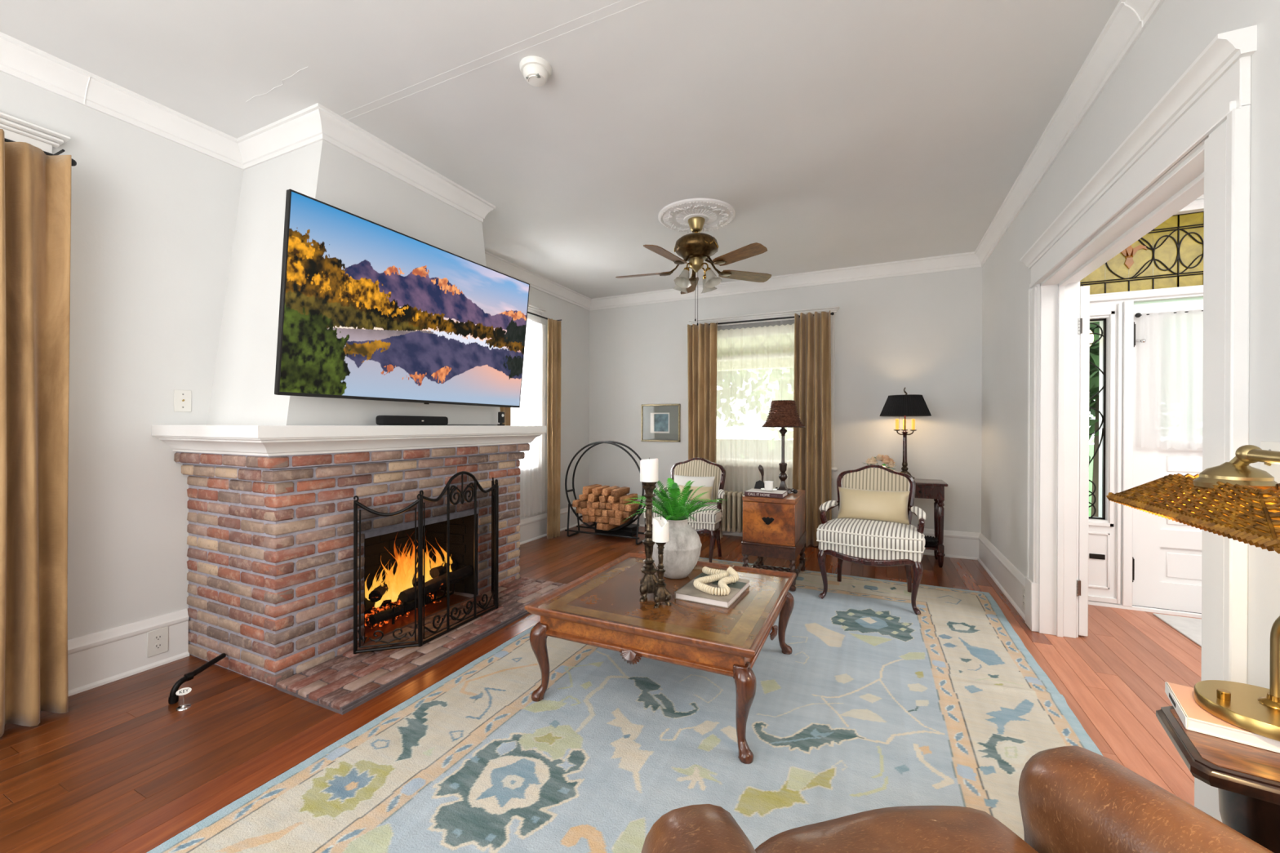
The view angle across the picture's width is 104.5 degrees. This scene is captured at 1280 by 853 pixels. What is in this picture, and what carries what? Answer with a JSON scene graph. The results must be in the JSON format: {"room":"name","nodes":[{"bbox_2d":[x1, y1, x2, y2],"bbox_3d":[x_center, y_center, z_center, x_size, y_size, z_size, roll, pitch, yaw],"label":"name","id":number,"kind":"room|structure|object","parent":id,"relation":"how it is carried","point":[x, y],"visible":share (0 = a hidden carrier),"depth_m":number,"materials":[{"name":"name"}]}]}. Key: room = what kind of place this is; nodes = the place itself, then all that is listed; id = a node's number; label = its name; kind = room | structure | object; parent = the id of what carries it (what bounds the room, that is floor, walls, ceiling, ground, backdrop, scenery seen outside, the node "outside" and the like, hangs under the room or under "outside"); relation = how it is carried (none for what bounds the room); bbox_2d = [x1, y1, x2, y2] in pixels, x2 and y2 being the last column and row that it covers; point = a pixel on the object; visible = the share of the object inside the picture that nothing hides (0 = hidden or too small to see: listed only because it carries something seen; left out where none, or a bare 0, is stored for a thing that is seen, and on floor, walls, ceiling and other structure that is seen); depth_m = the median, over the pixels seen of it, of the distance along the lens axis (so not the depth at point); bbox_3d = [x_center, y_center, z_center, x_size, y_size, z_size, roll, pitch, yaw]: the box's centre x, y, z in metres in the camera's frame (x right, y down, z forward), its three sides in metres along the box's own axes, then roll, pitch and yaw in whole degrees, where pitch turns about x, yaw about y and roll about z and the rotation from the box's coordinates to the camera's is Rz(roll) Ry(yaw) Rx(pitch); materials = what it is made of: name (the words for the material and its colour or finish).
{"room":"living room","nodes":[
{"label":"living room","id":0,"kind":"room"},
{"bbox_2d":[0,71,589,639],"bbox_3d":[-2.280,-0.205,3.296,0.160,2.900,7.537,0,0,25],"label":"wall","id":1,"kind":"structure","parent":0,"point":[153,217],"depth_m":2.52,"materials":[{"name":"paint"}]},
{"bbox_2d":[0,111,71,153],"bbox_3d":[-3.011,-0.388,1.657,0.225,1.870,1.450,0,0,25],"label":"window","id":2,"kind":"structure","parent":1,"relation":"in","point":[15,129],"depth_m":2.17,"materials":[{"name":"paint"}]},
{"bbox_2d":[4,137,76,166],"bbox_3d":[-2.818,-1.193,1.593,0.126,0.032,1.412,0,0,25],"label":"curtain rod","id":3,"kind":"object","parent":1,"relation":"attached to","point":[73,162],"visible":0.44,"depth_m":2.16,"materials":[{"name":"black"}]},
{"bbox_2d":[0,128,71,737],"bbox_3d":[-2.599,0.034,1.939,0.171,2.414,0.490,0,0,25],"label":"velvet curtain","id":4,"kind":"object","parent":3,"relation":"hanging from","point":[35,185],"visible":1,"depth_m":2.06,"materials":[{"name":"brown fabric"}]},
{"bbox_2d":[67,608,189,696],"bbox_3d":[-3.098,1.121,1.346,0.034,0.252,2.990,0,0,25],"label":"baseboard","id":5,"kind":"structure","parent":1,"relation":"attached to","point":[98,659],"depth_m":2.45,"materials":[{"name":"paint"}]},
{"bbox_2d":[146,626,168,657],"bbox_3d":[-2.509,1.121,2.579,0.009,0.130,0.084,0,0,25],"label":"wall outlet","id":6,"kind":"object","parent":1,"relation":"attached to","point":[157,639],"visible":1,"depth_m":2.58,"materials":[{"name":"white plastic"}]},
{"bbox_2d":[173,389,191,412],"bbox_3d":[-2.473,-0.139,2.683,0.016,0.118,0.074,0,0,25],"label":"wall outlet","id":7,"kind":"object","parent":1,"relation":"attached to","point":[182,398],"visible":1,"depth_m":2.68,"materials":[{"name":"white plastic"}]},
{"bbox_2d":[527,303,546,323],"bbox_3d":[-1.388,-0.381,5.099,0.225,1.850,1.120,0,0,25],"label":"window","id":8,"kind":"structure","parent":1,"relation":"in","point":[532,308],"depth_m":5.42,"materials":[{"name":"paint"}]},
{"bbox_2d":[511,320,546,519],"bbox_3d":[-1.240,-0.088,5.106,0.032,2.076,0.860,0,0,25],"label":"sheer curtain","id":9,"kind":"object","parent":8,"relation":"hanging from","point":[531,411],"visible":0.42,"depth_m":5.29,"materials":[{"name":"white fabric"}]},
{"bbox_2d":[527,311,561,320],"bbox_3d":[-1.159,-1.196,5.112,0.126,0.032,1.172,0,0,25],"label":"curtain rod","id":10,"kind":"object","parent":1,"relation":"attached to","point":[530,313],"visible":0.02,"depth_m":5.35,"materials":[{"name":"black"}]},
{"bbox_2d":[499,407,511,425],"bbox_3d":[-1.335,0.027,4.744,0.064,2.424,0.243,0,0,36],"label":"velvet curtain","id":11,"kind":"object","parent":10,"relation":"hanging from","point":[507,411],"visible":0.02,"depth_m":4.83,"materials":[{"name":"brown fabric"}]},
{"bbox_2d":[546,318,560,539],"bbox_3d":[-0.965,0.026,5.505,0.061,2.424,0.193,0,0,38],"label":"velvet curtain","id":12,"kind":"object","parent":10,"relation":"hanging from","point":[553,435],"visible":1,"depth_m":5.51,"materials":[{"name":"brown fabric"}]},
{"bbox_2d":[206,139,500,425],"bbox_3d":[-1.767,-0.828,3.342,0.764,1.650,1.580,0,0,25],"label":"wall","id":13,"kind":"structure","parent":0,"point":[242,392],"depth_m":2.77,"materials":[{"name":"paint"}]},
{"bbox_2d":[274,188,529,408],"bbox_3d":[-1.318,-0.606,3.032,0.305,0.940,1.657,0,0,25],"label":"television","id":14,"kind":"object","parent":13,"relation":"attached to","point":[369,310],"visible":1,"depth_m":2.73,"materials":[{"name":"black"}]},
{"bbox_2d":[0,0,1164,311],"bbox_3d":[-0.253,-1.580,2.339,4.313,0.132,7.217,0,0,25],"label":"trim","id":15,"kind":"structure","parent":13,"relation":"attached to","point":[20,60],"depth_m":2.75,"materials":[{"name":"paint"}]},
{"bbox_2d":[0,0,1119,298],"bbox_3d":[0.731,-1.701,1.874,6.809,0.121,7.537,0,0,25],"label":"ceiling","id":16,"kind":"structure","parent":0,"point":[837,134],"depth_m":2.47,"materials":[{"name":"paint"}]},
{"bbox_2d":[520,55,551,86],"bbox_3d":[-0.478,-1.615,2.273,0.144,0.064,0.144,0,0,25],"label":"smoke detector","id":17,"kind":"object","parent":16,"relation":"attached to","point":[536,71],"visible":1,"depth_m":2.23,"materials":[{"name":"white plastic"}]},
{"bbox_2d":[657,198,735,232],"bbox_3d":[0.441,-1.629,3.869,0.596,0.036,0.596,0,0,25],"label":"ceiling medallion","id":18,"kind":"object","parent":16,"relation":"attached to","point":[717,214],"visible":0.93,"depth_m":3.78,"materials":[{"name":"white paint"}]},
{"bbox_2d":[615,216,771,325],"bbox_3d":[0.402,-1.200,3.861,1.254,0.824,1.261,0,0,25],"label":"ceiling fan","id":19,"kind":"object","parent":18,"relation":"hanging from","point":[696,247],"visible":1,"depth_m":3.79,"materials":[{"name":"brown wood"}]},
{"bbox_2d":[0,522,1201,852],"bbox_3d":[0.722,1.318,1.881,6.809,0.120,7.537,0,0,25],"label":"floor","id":20,"kind":"structure","parent":0,"point":[122,771],"depth_m":2.08,"materials":[{"name":"brown wood"}]},
{"bbox_2d":[175,687,191,711],"bbox_3d":[-2.025,1.206,2.200,0.052,0.086,0.052,0,0,25],"label":"key","id":21,"kind":"object","parent":20,"relation":"on","point":[183,691],"visible":1,"depth_m":2.20,"materials":[{"name":"silver metal"}]},
{"bbox_2d":[168,653,226,704],"bbox_3d":[-2.100,1.195,2.371,0.054,0.106,0.301,0,0,-1],"label":"gas pipe","id":22,"kind":"object","parent":20,"relation":"on","point":[173,698],"visible":0.94,"depth_m":2.29,"materials":[{"name":"black metal"}]},
{"bbox_2d":[151,425,566,715],"bbox_3d":[-1.496,0.621,3.246,1.315,1.254,2.107,0,0,25],"label":"brick fireplace","id":23,"kind":"object","parent":20,"relation":"on","point":[270,516],"visible":0.73,"depth_m":2.56,"materials":[{"name":"brick"}]},
{"bbox_2d":[151,425,546,456],"bbox_3d":[-1.651,0.064,3.318,0.960,0.141,2.107,0,0,25],"label":"mantel shelf","id":24,"kind":"object","parent":23,"relation":"attached to","point":[185,440],"depth_m":2.56,"materials":[{"name":"paint"}]},
{"bbox_2d":[375,415,448,425],"bbox_3d":[-1.368,-0.035,3.006,0.081,0.056,0.470,0,0,25],"label":"soundbar","id":25,"kind":"object","parent":23,"relation":"on","point":[380,420],"visible":0.99,"depth_m":2.94,"materials":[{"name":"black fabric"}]},
{"bbox_2d":[353,471,498,653],"bbox_3d":[-1.187,0.742,3.073,0.257,0.941,1.074,0,0,25],"label":"fire screen","id":26,"kind":"object","parent":23,"relation":"on","point":[424,570],"visible":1,"depth_m":2.77,"materials":[{"name":"black metal"}]},
{"bbox_2d":[564,440,645,544],"bbox_3d":[-0.373,0.705,5.500,0.992,1.089,0.260,0,0,25],"label":"rack","id":27,"kind":"object","parent":20,"relation":"on","point":[631,521],"visible":0.73,"depth_m":5.49,"materials":[{"name":"black metal"}]},
{"bbox_2d":[576,506,586,513],"bbox_3d":[-0.610,0.931,5.623,0.075,0.074,0.303,0,0,28],"label":"log","id":28,"kind":"object","parent":27,"relation":"on","point":[579,510],"visible":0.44,"depth_m":5.49,"materials":[{"name":"brown wood"}]},
{"bbox_2d":[579,499,587,507],"bbox_3d":[-0.578,0.860,5.598,0.082,0.075,0.307,2,1,24],"label":"log","id":29,"kind":"object","parent":28,"relation":"on","point":[583,504],"visible":0.48,"depth_m":5.46,"materials":[{"name":"brown wood"}]},
{"bbox_2d":[578,493,588,501],"bbox_3d":[-0.582,0.784,5.595,0.088,0.086,0.307,0,0,22],"label":"log","id":30,"kind":"object","parent":29,"relation":"on","point":[582,497],"visible":0.46,"depth_m":5.46,"materials":[{"name":"brown wood"}]},
{"bbox_2d":[582,484,601,494],"bbox_3d":[-0.536,0.709,5.598,0.086,0.087,0.302,0,0,27],"label":"log","id":31,"kind":"object","parent":30,"relation":"on","point":[587,490],"visible":0.72,"depth_m":5.49,"materials":[{"name":"brown wood"}]},
{"bbox_2d":[614,516,632,525],"bbox_3d":[-0.178,1.013,5.394,0.072,0.074,0.306,0,0,25],"label":"log","id":32,"kind":"object","parent":27,"relation":"on","point":[618,522],"visible":0.6,"depth_m":5.27,"materials":[{"name":"brown wood"}]},
{"bbox_2d":[614,510,623,519],"bbox_3d":[-0.173,0.936,5.389,0.084,0.085,0.302,0,0,24],"label":"log","id":33,"kind":"object","parent":32,"relation":"on","point":[619,514],"visible":0.46,"depth_m":5.25,"materials":[{"name":"brown wood"}]},
{"bbox_2d":[612,501,620,510],"bbox_3d":[-0.200,0.859,5.431,0.080,0.082,0.304,-1,0,27],"label":"log","id":34,"kind":"object","parent":33,"relation":"on","point":[615,505],"visible":0.44,"depth_m":5.30,"materials":[{"name":"brown wood"}]},
{"bbox_2d":[607,494,626,503],"bbox_3d":[-0.245,0.784,5.426,0.077,0.079,0.303,0,0,28],"label":"log","id":35,"kind":"object","parent":34,"relation":"on","point":[612,500],"visible":0.56,"depth_m":5.31,"materials":[{"name":"brown wood"}]},
{"bbox_2d":[610,486,630,497],"bbox_3d":[-0.211,0.710,5.402,0.087,0.073,0.307,0,0,25],"label":"log","id":36,"kind":"object","parent":35,"relation":"on","point":[620,491],"visible":1,"depth_m":5.33,"materials":[{"name":"brown wood"}]},
{"bbox_2d":[618,500,635,511],"bbox_3d":[-0.126,0.861,5.397,0.074,0.074,0.306,0,0,27],"label":"log","id":37,"kind":"object","parent":33,"relation":"on","point":[622,506],"visible":0.52,"depth_m":5.27,"materials":[{"name":"brown wood"}]},
{"bbox_2d":[619,493,637,503],"bbox_3d":[-0.122,0.784,5.399,0.082,0.078,0.307,0,0,25],"label":"log","id":38,"kind":"object","parent":37,"relation":"on","point":[627,497],"visible":0.94,"depth_m":5.31,"materials":[{"name":"brown wood"}]},
{"bbox_2d":[622,509,638,518],"bbox_3d":[-0.090,0.934,5.379,0.074,0.076,0.306,0,0,24],"label":"log","id":39,"kind":"object","parent":27,"relation":"on","point":[626,514],"visible":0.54,"depth_m":5.25,"materials":[{"name":"brown wood"}]},
{"bbox_2d":[625,501,642,511],"bbox_3d":[-0.063,0.858,5.335,0.075,0.074,0.303,0,0,25],"label":"log","id":40,"kind":"object","parent":39,"relation":"on","point":[629,507],"visible":0.86,"depth_m":5.23,"materials":[{"name":"brown wood"}]},
{"bbox_2d":[595,522,636,536],"bbox_3d":[-0.271,1.192,5.767,0.490,0.108,0.210,0,0,25],"label":"base","id":41,"kind":"object","parent":20,"relation":"on","point":[632,527],"visible":0.38,"depth_m":5.64,"materials":[{"name":"black metal"}]},
{"bbox_2d":[146,557,1102,852],"bbox_3d":[0.493,1.244,2.366,2.722,0.024,4.300,0,0,25],"label":"area rug","id":42,"kind":"object","parent":20,"relation":"on","point":[876,703],"visible":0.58,"depth_m":1.93,"materials":[{"name":"fabric"}]},
{"bbox_2d":[524,552,795,764],"bbox_3d":[0.172,1.029,2.496,1.038,0.435,1.054,0,0,25],"label":"coffee table","id":43,"kind":"object","parent":42,"relation":"on","point":[602,608],"visible":0.92,"depth_m":2.19,"materials":[{"name":"brown wood"}]},
{"bbox_2d":[639,481,657,601],"bbox_3d":[0.042,0.549,2.396,0.126,0.570,0.120,0,0,25],"label":"candlestick","id":44,"kind":"object","parent":43,"relation":"on","point":[647,583],"visible":0.87,"depth_m":2.39,"materials":[{"name":"brown metal"}]},
{"bbox_2d":[640,457,658,482],"bbox_3d":[0.044,0.209,2.406,0.090,0.114,0.090,0,0,25],"label":"pillar candle","id":45,"kind":"object","parent":44,"relation":"on","point":[648,467],"visible":1,"depth_m":2.37,"materials":[{"name":"white wax"}]},
{"bbox_2d":[653,542,671,608],"bbox_3d":[0.096,0.680,2.297,0.091,0.302,0.086,0,0,25],"label":"candlestick","id":46,"kind":"object","parent":43,"relation":"on","point":[661,594],"visible":0.93,"depth_m":2.29,"materials":[{"name":"brown metal"}]},
{"bbox_2d":[652,516,669,542],"bbox_3d":[0.097,0.475,2.304,0.079,0.112,0.079,0,0,25],"label":"pillar candle","id":47,"kind":"object","parent":46,"relation":"on","point":[660,526],"visible":1,"depth_m":2.27,"materials":[{"name":"white wax"}]},
{"bbox_2d":[652,516,702,578],"bbox_3d":[0.196,0.669,2.755,0.292,0.320,0.292,0,0,25],"label":"stone vase","id":48,"kind":"object","parent":43,"relation":"on","point":[682,553],"visible":0.66,"depth_m":2.65,"materials":[{"name":"grey stone"}]},
{"bbox_2d":[623,478,727,520],"bbox_3d":[0.182,0.414,2.762,0.546,0.242,0.590,0,0,42],"label":"fern plant","id":49,"kind":"object","parent":48,"relation":"in","point":[676,510],"visible":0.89,"depth_m":2.70,"materials":[{"name":"green plant"}]},
{"bbox_2d":[674,573,750,608],"bbox_3d":[0.370,0.814,2.485,0.268,0.031,0.364,0,0,28],"label":"book","id":50,"kind":"object","parent":43,"relation":"on","point":[688,592],"visible":0.64,"depth_m":2.38,"materials":[{"name":"white paper"}]},
{"bbox_2d":[693,565,738,595],"bbox_3d":[0.392,0.768,2.570,0.238,0.068,0.490,0,0,5],"label":"bead strand","id":51,"kind":"object","parent":50,"relation":"on","point":[722,576],"visible":0.99,"depth_m":2.50,"materials":[{"name":"beige"}]},
{"bbox_2d":[741,489,806,591],"bbox_3d":[1.113,0.896,4.081,0.416,0.694,0.653,0,0,25],"label":"cabinet","id":52,"kind":"object","parent":42,"relation":"on","point":[773,527],"visible":0.79,"depth_m":3.82,"materials":[{"name":"brown wood"}]},
{"bbox_2d":[744,488,787,498],"bbox_3d":[1.002,0.530,3.932,0.296,0.034,0.215,0,0,27],"label":"hardcover book","id":53,"kind":"object","parent":52,"relation":"on","point":[751,492],"visible":1,"depth_m":3.86,"materials":[{"name":"white paper"}]},
{"bbox_2d":[754,464,764,488],"bbox_3d":[1.006,0.434,4.165,0.100,0.226,0.038,0,0,25],"label":"figurine","id":54,"kind":"object","parent":53,"relation":"on","point":[759,484],"visible":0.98,"depth_m":4.15,"materials":[{"name":"black metal"}]},
{"bbox_2d":[761,400,804,493],"bbox_3d":[1.180,0.167,4.087,0.348,0.761,0.346,0,0,-2],"label":"table lamp","id":55,"kind":"object","parent":52,"relation":"on","point":[783,414],"visible":0.98,"depth_m":4.01,"materials":[{"name":"brown fabric"}]},
{"bbox_2d":[816,464,926,614],"bbox_3d":[1.717,0.780,3.679,0.715,0.951,0.678,0,0,30],"label":"armchair","id":56,"kind":"object","parent":42,"relation":"on","point":[872,543],"visible":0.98,"depth_m":3.51,"materials":[{"name":"white fabric"}]},
{"bbox_2d":[816,518,924,551],"bbox_3d":[1.689,0.771,3.630,0.694,0.124,0.561,0,0,30],"label":"seat cushion","id":57,"kind":"object","parent":56,"relation":"on","point":[871,535],"depth_m":3.44,"materials":[{"name":"white fabric"}]},
{"bbox_2d":[837,486,910,524],"bbox_3d":[1.778,0.602,3.789,0.500,0.243,0.146,0,0,30],"label":"lumbar pillow","id":58,"kind":"object","parent":56,"relation":"on","point":[855,504],"visible":0.99,"depth_m":3.73,"materials":[{"name":"beige fabric"}]},
{"bbox_2d":[640,746,1273,852],"bbox_3d":[0.581,0.799,0.589,1.032,0.900,1.055,0,0,-12],"label":"leather sofa","id":59,"kind":"object","parent":42,"relation":"on","point":[1073,799],"visible":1,"depth_m":0.96,"materials":[{"name":"brown leather"}]},
{"bbox_2d":[755,805,1038,852],"bbox_3d":[0.548,0.884,0.761,0.615,0.161,0.705,0,0,-12],"label":"seat cushion","id":60,"kind":"object","parent":59,"relation":"on","point":[909,828],"depth_m":1.00,"materials":[{"name":"leather"}]},
{"bbox_2d":[643,457,725,562],"bbox_3d":[0.459,0.786,4.676,0.715,0.951,0.678,0,0,23],"label":"armchair","id":61,"kind":"object","parent":20,"relation":"on","point":[708,522],"visible":0.5,"depth_m":4.73,"materials":[{"name":"white fabric"}]},
{"bbox_2d":[643,499,723,522],"bbox_3d":[0.437,0.777,4.624,0.694,0.124,0.561,0,0,23],"label":"seat cushion","id":62,"kind":"object","parent":61,"relation":"on","point":[709,516],"depth_m":4.33,"materials":[{"name":"white fabric"}]},
{"bbox_2d":[673,474,715,500],"bbox_3d":[0.516,0.596,4.815,0.420,0.233,0.128,0,0,23],"label":"square pillow","id":63,"kind":"object","parent":61,"relation":"on","point":[680,480],"visible":0.43,"depth_m":4.77,"materials":[{"name":"white fabric"}]},
{"bbox_2d":[677,484,712,502],"bbox_3d":[0.520,0.636,4.697,0.340,0.144,0.101,0,0,23],"label":"lumbar pillow","id":64,"kind":"object","parent":61,"relation":"on","point":[704,489],"visible":0.57,"depth_m":4.64,"materials":[{"name":"beige fabric"}]},
{"bbox_2d":[720,490,744,539],"bbox_3d":[1.230,0.987,5.391,0.778,0.530,0.144,0,0,25],"label":"radiator","id":65,"kind":"object","parent":20,"relation":"on","point":[732,517],"visible":0.3,"depth_m":5.44,"materials":[{"name":"beige metal"}]},
{"bbox_2d":[914,478,947,568],"bbox_3d":[2.498,0.881,4.673,0.650,0.752,0.398,0,0,25],"label":"side table","id":66,"kind":"object","parent":20,"relation":"on","point":[934,489],"visible":0.48,"depth_m":4.43,"materials":[{"name":"brown wood"}]},
{"bbox_2d":[862,453,896,469],"bbox_3d":[2.280,0.382,4.732,0.305,0.245,0.330,0,0,25],"label":"bouquet","id":67,"kind":"object","parent":66,"relation":"on","point":[886,460],"visible":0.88,"depth_m":4.69,"materials":[{"name":"plant"}]},
{"bbox_2d":[879,387,931,479],"bbox_3d":[2.502,0.068,4.680,0.432,0.877,0.432,0,0,25],"label":"lamp","id":68,"kind":"object","parent":66,"relation":"on","point":[906,405],"visible":0.94,"depth_m":4.58,"materials":[{"name":"brown metal"}]},
{"bbox_2d":[924,535,937,546],"bbox_3d":[2.637,1.060,4.595,0.255,0.059,0.256,0,0,25],"label":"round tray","id":69,"kind":"object","parent":66,"relation":"on","point":[929,541],"visible":0.34,"depth_m":4.50,"materials":[{"name":"black"}]},
{"bbox_2d":[924,542,938,550],"bbox_3d":[2.498,1.098,4.674,0.570,0.018,0.315,0,0,25],"label":"shelf","id":70,"kind":"object","parent":66,"relation":"attached to","point":[931,548],"depth_m":4.46,"materials":[{"name":"brown wood"}]},
{"bbox_2d":[1152,613,1201,647],"bbox_3d":[3.665,1.260,2.861,0.800,0.010,0.660,0,0,25],"label":"mat","id":71,"kind":"object","parent":20,"relation":"on","point":[1191,628],"visible":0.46,"depth_m":3.13,"materials":[{"name":"fabric"}]},
{"bbox_2d":[1155,706,1279,852],"bbox_3d":[1.288,0.964,1.006,0.300,0.609,0.295,0,0,34],"label":"end table","id":72,"kind":"object","parent":20,"relation":"on","point":[1246,778],"visible":0.84,"depth_m":0.98,"materials":[{"name":"brown wood"}]},
{"bbox_2d":[1164,681,1279,753],"bbox_3d":[1.330,0.645,1.086,0.220,0.027,0.188,0,0,37],"label":"book","id":73,"kind":"object","parent":72,"relation":"on","point":[1193,717],"visible":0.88,"depth_m":1.07,"materials":[{"name":"white paper"}]},
{"bbox_2d":[1106,444,1279,554],"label":"reading lamp","id":74,"kind":"object","parent":73,"relation":"on","point":[1237,497],"depth_m":0.77,"materials":[{"name":"gold metal"}]},
{"bbox_2d":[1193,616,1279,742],"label":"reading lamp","id":75,"kind":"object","parent":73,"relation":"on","point":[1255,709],"depth_m":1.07,"materials":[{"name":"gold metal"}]},
{"bbox_2d":[588,266,982,533],"bbox_3d":[1.391,-0.199,5.643,4.479,2.900,0.160,0,0,25],"label":"wall","id":76,"kind":"structure","parent":0,"point":[921,334],"depth_m":5.11,"materials":[{"name":"paint"}]},
{"bbox_2d":[640,404,679,442],"bbox_3d":[0.250,-0.044,6.079,0.516,0.462,0.020,0,0,25],"label":"framed picture","id":77,"kind":"object","parent":76,"relation":"attached to","point":[659,422],"visible":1,"depth_m":6.08,"materials":[{"name":"grey"}]},
{"bbox_2d":[650,413,669,433],"bbox_3d":[0.244,-0.044,6.084,0.255,0.250,0.002,0,0,25],"label":"print","id":78,"kind":"object","parent":77,"relation":"attached to","point":[660,422],"depth_m":6.08,"materials":[{"name":"blue paper"}]},
{"bbox_2d":[691,311,834,326],"bbox_3d":[1.304,-1.173,5.522,1.612,0.032,0.126,0,0,25],"label":"curtain rod","id":79,"kind":"object","parent":76,"relation":"attached to","point":[833,313],"visible":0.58,"depth_m":5.46,"materials":[{"name":"black metal"}]},
{"bbox_2d":[687,322,717,536],"bbox_3d":[0.724,0.031,5.705,0.357,2.424,0.123,0,0,25],"label":"velvet curtain","id":80,"kind":"object","parent":79,"relation":"hanging from","point":[702,340],"visible":0.66,"depth_m":5.71,"materials":[{"name":"brown fabric"}]},
{"bbox_2d":[715,319,794,493],"bbox_3d":[1.315,-0.198,5.506,1.000,1.911,0.036,0,0,25],"label":"sheer curtain","id":81,"kind":"object","parent":79,"relation":"hanging from","point":[755,362],"visible":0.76,"depth_m":5.54,"materials":[{"name":"white fabric"}]},
{"bbox_2d":[792,310,831,546],"bbox_3d":[1.800,0.031,5.177,0.395,2.434,0.162,0,0,25],"label":"velvet curtain","id":82,"kind":"object","parent":79,"relation":"hanging from","point":[811,448],"visible":0.87,"depth_m":5.17,"materials":[{"name":"brown fabric"}]},
{"bbox_2d":[688,306,839,479],"bbox_3d":[1.366,-0.353,5.613,1.660,1.810,0.225,0,0,25],"label":"window","id":83,"kind":"structure","parent":76,"relation":"in","point":[834,308],"depth_m":5.31,"materials":[{"name":"paint"}]},
{"bbox_2d":[519,506,1025,621],"bbox_3d":[0.766,1.126,4.525,4.313,0.252,2.397,0,0,25],"label":"baseboard","id":84,"kind":"structure","parent":76,"relation":"attached to","point":[1011,581],"depth_m":4.71,"materials":[{"name":"paint"}]},
{"bbox_2d":[981,0,1279,688],"bbox_3d":[1.734,-0.188,1.314,0.166,2.900,7.377,0,0,25],"label":"wall","id":85,"kind":"structure","parent":0,"point":[1180,31],"depth_m":1.82,"materials":[{"name":"paint"}]},
{"bbox_2d":[1019,24,1257,822],"bbox_3d":[2.132,0.093,2.226,0.261,2.338,2.035,0,0,25],"label":"door frame","id":86,"kind":"structure","parent":85,"relation":"in","point":[1195,141],"depth_m":1.69,"materials":[{"name":"paint"}]},
{"bbox_2d":[1076,285,1089,636],"bbox_3d":[2.779,0.205,3.262,0.070,2.088,0.730,0,0,25],"label":"door","id":87,"kind":"structure","parent":86,"relation":"attached to","point":[1083,322],"depth_m":2.95,"materials":[{"name":"paint"}]},
{"bbox_2d":[1260,440,1279,483],"bbox_3d":[1.611,0.097,1.269,0.016,0.118,0.074,0,0,25],"label":"light switch","id":88,"kind":"object","parent":85,"relation":"attached to","point":[1273,469],"visible":0.39,"depth_m":1.26,"materials":[{"name":"white plastic"}]},
{"bbox_2d":[1088,199,1204,604],"bbox_3d":[3.942,-0.185,3.260,2.170,2.900,0.160,0,0,25],"label":"wall","id":89,"kind":"structure","parent":0,"point":[1097,544],"depth_m":3.48,"materials":[{"name":"white paint"}]},
{"bbox_2d":[1088,318,1106,519],"bbox_3d":[3.229,-0.050,3.564,0.206,1.436,0.018,0,0,25],"label":"window","id":90,"kind":"structure","parent":89,"relation":"in","point":[1103,334],"depth_m":3.53,"materials":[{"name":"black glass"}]},
{"bbox_2d":[1080,211,1204,294],"bbox_3d":[3.854,-1.185,3.263,1.589,0.508,0.017,0,0,25],"label":"window","id":91,"kind":"structure","parent":89,"relation":"in","point":[1171,255],"depth_m":3.40,"materials":[{"name":"yellow glass"}]},
{"bbox_2d":[1088,600,1201,618],"bbox_3d":[3.827,1.253,3.216,2.010,0.024,0.020,0,0,25],"label":"baseboard","id":92,"kind":"structure","parent":89,"relation":"attached to","point":[1090,602],"depth_m":3.38,"materials":[{"name":"white paint"}]},
{"bbox_2d":[1088,286,1203,606],"bbox_3d":[3.812,0.162,3.221,1.850,2.165,0.022,0,0,25],"label":"trim","id":93,"kind":"structure","parent":89,"relation":"attached to","point":[1128,306],"depth_m":3.44,"materials":[{"name":"white paint"}]},
{"bbox_2d":[1132,299,1203,613],"bbox_3d":[3.837,0.200,3.253,0.942,2.090,0.093,0,0,25],"label":"door","id":94,"kind":"structure","parent":89,"relation":"in","point":[1166,553],"depth_m":3.39,"materials":[{"name":"white paint"}]},
{"bbox_2d":[1134,310,1203,317],"bbox_3d":[3.855,-0.765,3.268,0.922,0.032,0.126,0,0,25],"label":"curtain rod","id":95,"kind":"object","parent":94,"relation":"attached to","point":[1138,314],"visible":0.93,"depth_m":3.40,"materials":[{"name":"black"}]},
{"bbox_2d":[1141,309,1203,449],"bbox_3d":[3.829,-0.310,3.218,0.860,0.931,0.028,0,0,25],"label":"sheer curtain","id":96,"kind":"object","parent":95,"relation":"hanging from","point":[1172,351],"visible":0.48,"depth_m":3.34,"materials":[{"name":"white fabric"}]},
{"bbox_2d":[1177,200,1204,212],"bbox_3d":[3.797,-1.460,3.222,1.870,0.050,0.030,0,0,25],"label":"trim","id":97,"kind":"structure","parent":89,"relation":"attached to","point":[1197,205],"depth_m":3.28,"materials":[{"name":"white paint"}]},
{"label":"outside","id":98,"kind":"structure","parent":0,"visible":0},
{"bbox_2d":[1088,444,1093,516],"bbox_3d":[-7.176,1.641,19.969,90.000,0.100,90.000,0,0,25],"label":"lawn","id":99,"kind":"structure","parent":98,"point":[1091,446],"depth_m":17.80,"materials":[{"name":"green plant"}]},
{"bbox_2d":[1088,268,1128,516],"bbox_3d":[5.800,-0.978,6.612,5.508,5.288,4.707,0,0,25],"label":"tree","id":100,"kind":"object","parent":99,"relation":"on","point":[1094,348],"visible":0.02,"depth_m":6.55,"materials":[{"name":"green plant"}]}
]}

